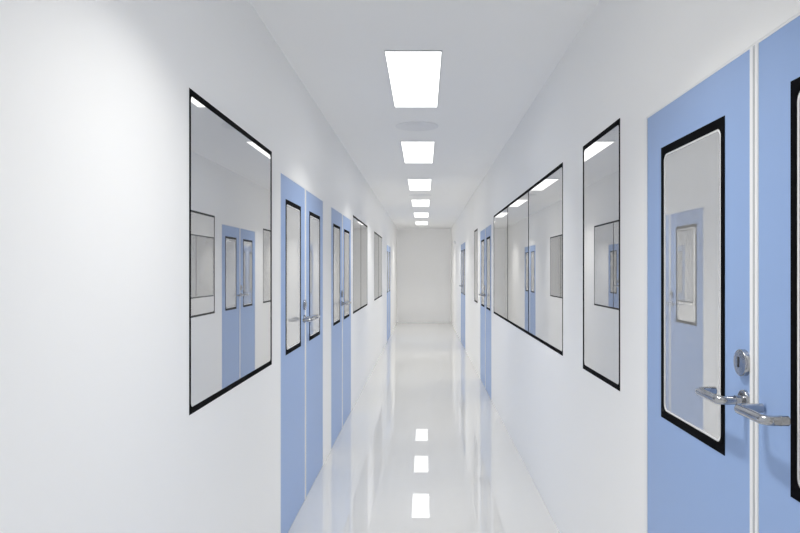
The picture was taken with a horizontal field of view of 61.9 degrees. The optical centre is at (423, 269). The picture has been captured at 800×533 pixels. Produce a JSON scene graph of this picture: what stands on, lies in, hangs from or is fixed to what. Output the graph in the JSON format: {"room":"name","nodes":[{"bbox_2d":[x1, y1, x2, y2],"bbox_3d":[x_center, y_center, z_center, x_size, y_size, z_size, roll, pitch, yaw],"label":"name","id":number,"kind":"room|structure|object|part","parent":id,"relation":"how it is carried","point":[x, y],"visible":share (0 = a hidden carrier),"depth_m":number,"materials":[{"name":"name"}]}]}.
{"room":"cleanroom corridor","nodes":[
{"label":"cleanroom corridor","id":0,"kind":"room"},
{"bbox_2d":[0,0,396,532],"bbox_3d":[-0.857,0.170,7.800,0.160,2.730,22.800,0,0,0],"label":"wall","id":1,"kind":"structure","parent":0,"point":[98,433],"depth_m":1.78,"materials":[{"name":"white paint"}]},
{"bbox_2d":[189,88,271,414],"bbox_3d":[-0.789,-0.061,2.803,0.026,1.084,1.195,0,0,0],"label":"window","id":2,"kind":"structure","parent":1,"relation":"in","point":[230,171],"depth_m":2.61,"materials":[{"name":"black"}]},
{"bbox_2d":[280,171,323,532],"bbox_3d":[-0.776,0.485,4.370,0.143,2.039,1.566,0,0,0],"label":"door","id":3,"kind":"structure","parent":1,"relation":"in","point":[301,211],"depth_m":4.20,"materials":[{"name":"blue metal"}]},
{"bbox_3d":[-0.799,0.041,3.983,0.038,0.833,0.421,0,0,0],"label":"glass pane","id":4,"kind":"part","parent":3,"relation":"part of","materials":[{"name":"white"}]},
{"bbox_3d":[-0.740,0.316,4.261,0.071,0.024,0.152,0,0,0],"label":"lever handle","id":5,"kind":"part","parent":3,"relation":"part of","materials":[{"name":"silver metal"}]},
{"bbox_3d":[-0.740,0.316,4.480,0.071,0.022,0.151,0,0,0],"label":"lever handle","id":6,"kind":"part","parent":3,"relation":"part of","materials":[{"name":"silver metal"}]},
{"bbox_3d":[-0.799,0.041,4.756,0.038,0.833,0.421,0,0,0],"label":"glass pane","id":7,"kind":"part","parent":3,"relation":"part of","materials":[{"name":"white"}]},
{"bbox_2d":[331,207,351,447],"bbox_3d":[-0.776,0.485,6.340,0.143,2.039,1.566,0,0,0],"label":"door","id":8,"kind":"structure","parent":1,"relation":"in","point":[341,302],"depth_m":6.16,"materials":[{"name":"blue metal"}]},
{"bbox_3d":[-0.799,0.041,5.954,0.038,0.833,0.421,0,0,0],"label":"glass pane","id":9,"kind":"part","parent":8,"relation":"part of","materials":[{"name":"white"}]},
{"bbox_3d":[-0.799,0.041,6.726,0.038,0.833,0.421,0,0,0],"label":"glass pane","id":10,"kind":"part","parent":8,"relation":"part of","materials":[{"name":"white"}]},
{"bbox_2d":[353,215,366,313],"bbox_3d":[-0.789,-0.061,8.215,0.026,1.084,1.850,0,0,0],"label":"window","id":11,"kind":"structure","parent":1,"relation":"in","point":[359,228],"depth_m":8.04,"materials":[{"name":"black"}]},
{"bbox_3d":[-0.790,-0.061,7.754,0.024,1.076,0.920,0,0,0],"label":"pane","id":12,"kind":"part","parent":11,"relation":"part of","materials":[{"name":"clear glass"}]},
{"bbox_3d":[-0.790,-0.061,8.676,0.024,1.076,0.920,0,0,0],"label":"pane","id":13,"kind":"part","parent":11,"relation":"part of","materials":[{"name":"clear glass"}]},
{"bbox_2d":[374,232,381,300],"bbox_3d":[-0.789,-0.061,11.375,0.026,1.084,1.910,0,0,0],"label":"window","id":14,"kind":"structure","parent":1,"relation":"in","point":[377,238],"depth_m":11.15,"materials":[{"name":"black"}]},
{"bbox_3d":[-0.790,-0.061,10.899,0.024,1.076,0.950,0,0,0],"label":"pane","id":15,"kind":"part","parent":14,"relation":"part of","materials":[{"name":"clear glass"}]},
{"bbox_3d":[-0.790,-0.061,11.851,0.024,1.076,0.950,0,0,0],"label":"pane","id":16,"kind":"part","parent":14,"relation":"part of","materials":[{"name":"clear glass"}]},
{"bbox_2d":[387,245,390,339],"bbox_3d":[-0.811,0.485,14.700,0.072,2.039,1.566,0,0,0],"label":"door","id":17,"kind":"structure","parent":1,"relation":"in","point":[388,247],"depth_m":14.63,"materials":[{"name":"blue metal"}]},
{"bbox_3d":[-0.799,0.041,14.313,0.038,0.833,0.421,0,0,0],"label":"glass pane","id":18,"kind":"part","parent":17,"relation":"part of","materials":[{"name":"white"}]},
{"bbox_3d":[-0.799,0.041,15.086,0.038,0.833,0.421,0,0,0],"label":"glass pane","id":19,"kind":"part","parent":17,"relation":"part of","materials":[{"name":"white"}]},
{"bbox_3d":[-0.812,0.485,14.700,0.070,2.039,1.566,0,0,0],"label":"frame","id":20,"kind":"part","parent":17,"relation":"part of","materials":[{"name":"blue metal"}]},
{"bbox_2d":[249,0,598,228],"bbox_3d":[0.000,-1.255,7.800,1.874,0.120,23.100,0,0,0],"label":"ceiling","id":21,"kind":"structure","parent":0,"point":[498,56],"depth_m":4.03,"materials":[{"name":"white paint"}]},
{"bbox_2d":[384,50,441,107],"bbox_3d":[-0.059,-1.192,4.253,0.316,0.006,1.253,0,0,0],"label":"recessed light","id":22,"kind":"object","parent":21,"relation":"in","point":[414,75],"visible":1,"depth_m":4.10,"materials":[{"name":"white plastic"}]},
{"bbox_2d":[395,121,437,130],"bbox_3d":[-0.059,-1.192,5.540,0.358,0.006,0.358,0,0,0],"label":"ceiling plate","id":23,"kind":"object","parent":21,"relation":"attached to","point":[414,125],"visible":1,"depth_m":5.52,"materials":[{"name":"white metal"}]},
{"bbox_2d":[401,141,434,162],"bbox_3d":[-0.059,-1.192,6.803,0.316,0.006,1.253,0,0,0],"label":"recessed light","id":24,"kind":"object","parent":21,"relation":"in","point":[413,151],"visible":1,"depth_m":6.70,"materials":[{"name":"white plastic"}]},
{"bbox_2d":[408,179,431,190],"bbox_3d":[-0.059,-1.192,9.352,0.316,0.006,1.253,0,0,0],"label":"recessed light","id":25,"kind":"object","parent":21,"relation":"in","point":[414,184],"visible":1,"depth_m":9.28,"materials":[{"name":"white plastic"}]},
{"bbox_2d":[411,199,429,206],"bbox_3d":[-0.059,-1.192,11.902,0.316,0.006,1.253,0,0,0],"label":"recessed light","id":26,"kind":"object","parent":21,"relation":"in","point":[415,202],"visible":1,"depth_m":11.76,"materials":[{"name":"white plastic"}]},
{"bbox_2d":[410,194,430,195],"bbox_3d":[-0.059,-1.192,10.620,0.358,0.006,0.358,0,0,0],"label":"ceiling plate","id":27,"kind":"object","parent":21,"relation":"attached to","point":[410,194],"visible":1,"depth_m":10.59,"materials":[{"name":"white metal"}]},
{"bbox_2d":[414,212,428,216],"bbox_3d":[-0.059,-1.192,14.453,0.316,0.006,1.253,0,0,0],"label":"recessed light","id":28,"kind":"object","parent":21,"relation":"in","point":[416,214],"visible":1,"depth_m":14.30,"materials":[{"name":"white plastic"}]},
{"bbox_2d":[415,221,427,224],"bbox_3d":[-0.059,-1.192,17.003,0.316,0.006,1.253,0,0,0],"label":"recessed light","id":29,"kind":"object","parent":21,"relation":"in","point":[416,222],"visible":1,"depth_m":16.71,"materials":[{"name":"white plastic"}]},
{"bbox_2d":[416,222,427,224],"bbox_3d":[-0.059,-1.192,17.003,0.308,0.004,1.245,0,0,0],"label":"diffuser","id":30,"kind":"object","parent":29,"relation":"attached to","point":[417,223],"depth_m":17.07,"materials":[{"name":"white plastic"}]},
{"bbox_2d":[288,322,559,532],"bbox_3d":[0.000,1.565,7.800,1.874,0.120,23.100,0,0,0],"label":"floor","id":31,"kind":"structure","parent":0,"point":[423,446],"depth_m":5.27,"materials":[{"name":"white"}]},
{"bbox_2d":[397,229,450,321],"bbox_3d":[0.000,0.155,19.275,1.874,2.700,0.150,0,0,0],"label":"wall","id":32,"kind":"structure","parent":0,"point":[423,255],"depth_m":19.20,"materials":[{"name":"white paint"}]},
{"bbox_2d":[451,0,799,532],"bbox_3d":[0.857,0.170,7.800,0.160,2.730,22.800,0,0,0],"label":"wall","id":33,"kind":"structure","parent":0,"point":[579,438],"depth_m":3.09,"materials":[{"name":"white paint"}]},
{"bbox_2d":[459,242,464,347],"bbox_3d":[0.776,0.485,13.300,0.143,2.039,1.566,0,0,0],"label":"door","id":34,"kind":"structure","parent":33,"relation":"in","point":[462,285],"depth_m":13.15,"materials":[{"name":"blue metal"}]},
{"bbox_3d":[0.799,0.041,13.687,0.038,0.833,0.421,0,0,0],"label":"glass pane","id":35,"kind":"part","parent":34,"relation":"part of","materials":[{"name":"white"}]},
{"bbox_3d":[0.799,0.041,12.914,0.038,0.833,0.421,0,0,0],"label":"glass pane","id":36,"kind":"part","parent":34,"relation":"part of","materials":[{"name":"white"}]},
{"bbox_2d":[474,228,477,302],"bbox_3d":[0.789,-0.061,9.970,0.026,1.084,0.620,0,0,0],"label":"window","id":37,"kind":"structure","parent":33,"relation":"in","point":[476,230],"depth_m":9.88,"materials":[{"name":"black"}]},
{"bbox_3d":[0.790,-0.061,9.970,0.024,1.076,0.612,0,0,0],"label":"pane","id":38,"kind":"part","parent":37,"relation":"part of","materials":[{"name":"clear glass"}]},
{"bbox_2d":[479,224,491,400],"bbox_3d":[0.776,0.485,8.450,0.143,2.039,1.566,0,0,0],"label":"door","id":39,"kind":"structure","parent":33,"relation":"in","point":[485,294],"depth_m":8.31,"materials":[{"name":"blue metal"}]},
{"bbox_3d":[0.799,0.041,8.836,0.038,0.833,0.421,0,0,0],"label":"glass pane","id":40,"kind":"part","parent":39,"relation":"part of","materials":[{"name":"white"}]},
{"bbox_3d":[0.799,0.041,8.063,0.038,0.833,0.421,0,0,0],"label":"glass pane","id":41,"kind":"part","parent":39,"relation":"part of","materials":[{"name":"white"}]},
{"bbox_2d":[494,162,562,355],"bbox_3d":[0.789,-0.061,5.579,0.026,1.084,3.703,0,0,0],"label":"window","id":42,"kind":"structure","parent":33,"relation":"in","point":[528,232],"depth_m":4.69,"materials":[{"name":"black"}]},
{"bbox_3d":[0.790,-0.061,6.811,0.024,1.076,1.230,0,0,0],"label":"pane","id":43,"kind":"part","parent":42,"relation":"part of","materials":[{"name":"clear glass"}]},
{"bbox_3d":[0.790,-0.061,5.579,0.024,1.076,1.233,0,0,0],"label":"pane","id":44,"kind":"part","parent":42,"relation":"part of","materials":[{"name":"clear glass"}]},
{"bbox_3d":[0.790,-0.061,4.346,0.024,1.076,1.230,0,0,0],"label":"pane","id":45,"kind":"part","parent":42,"relation":"part of","materials":[{"name":"clear glass"}]},
{"bbox_2d":[583,118,619,390],"bbox_3d":[0.789,-0.061,2.949,0.026,1.084,0.618,0,0,0],"label":"window","id":46,"kind":"structure","parent":33,"relation":"in","point":[601,155],"depth_m":2.89,"materials":[{"name":"black"}]},
{"bbox_2d":[644,12,799,532],"bbox_3d":[0.776,0.485,1.570,0.143,2.039,1.566,0,0,0],"label":"door","id":47,"kind":"structure","parent":33,"relation":"in","point":[722,157],"depth_m":1.70,"materials":[{"name":"blue metal"}]},
{"bbox_3d":[0.799,0.041,1.956,0.038,0.833,0.421,0,0,0],"label":"glass pane","id":48,"kind":"part","parent":47,"relation":"part of","materials":[{"name":"white"}]},
{"bbox_3d":[0.740,0.316,1.679,0.071,0.024,0.152,0,0,0],"label":"lever handle","id":49,"kind":"part","parent":47,"relation":"part of","materials":[{"name":"silver metal"}]},
{"bbox_3d":[0.740,0.316,1.460,0.071,0.022,0.151,0,0,0],"label":"lever handle","id":50,"kind":"part","parent":47,"relation":"part of","materials":[{"name":"silver metal"}]}
]}

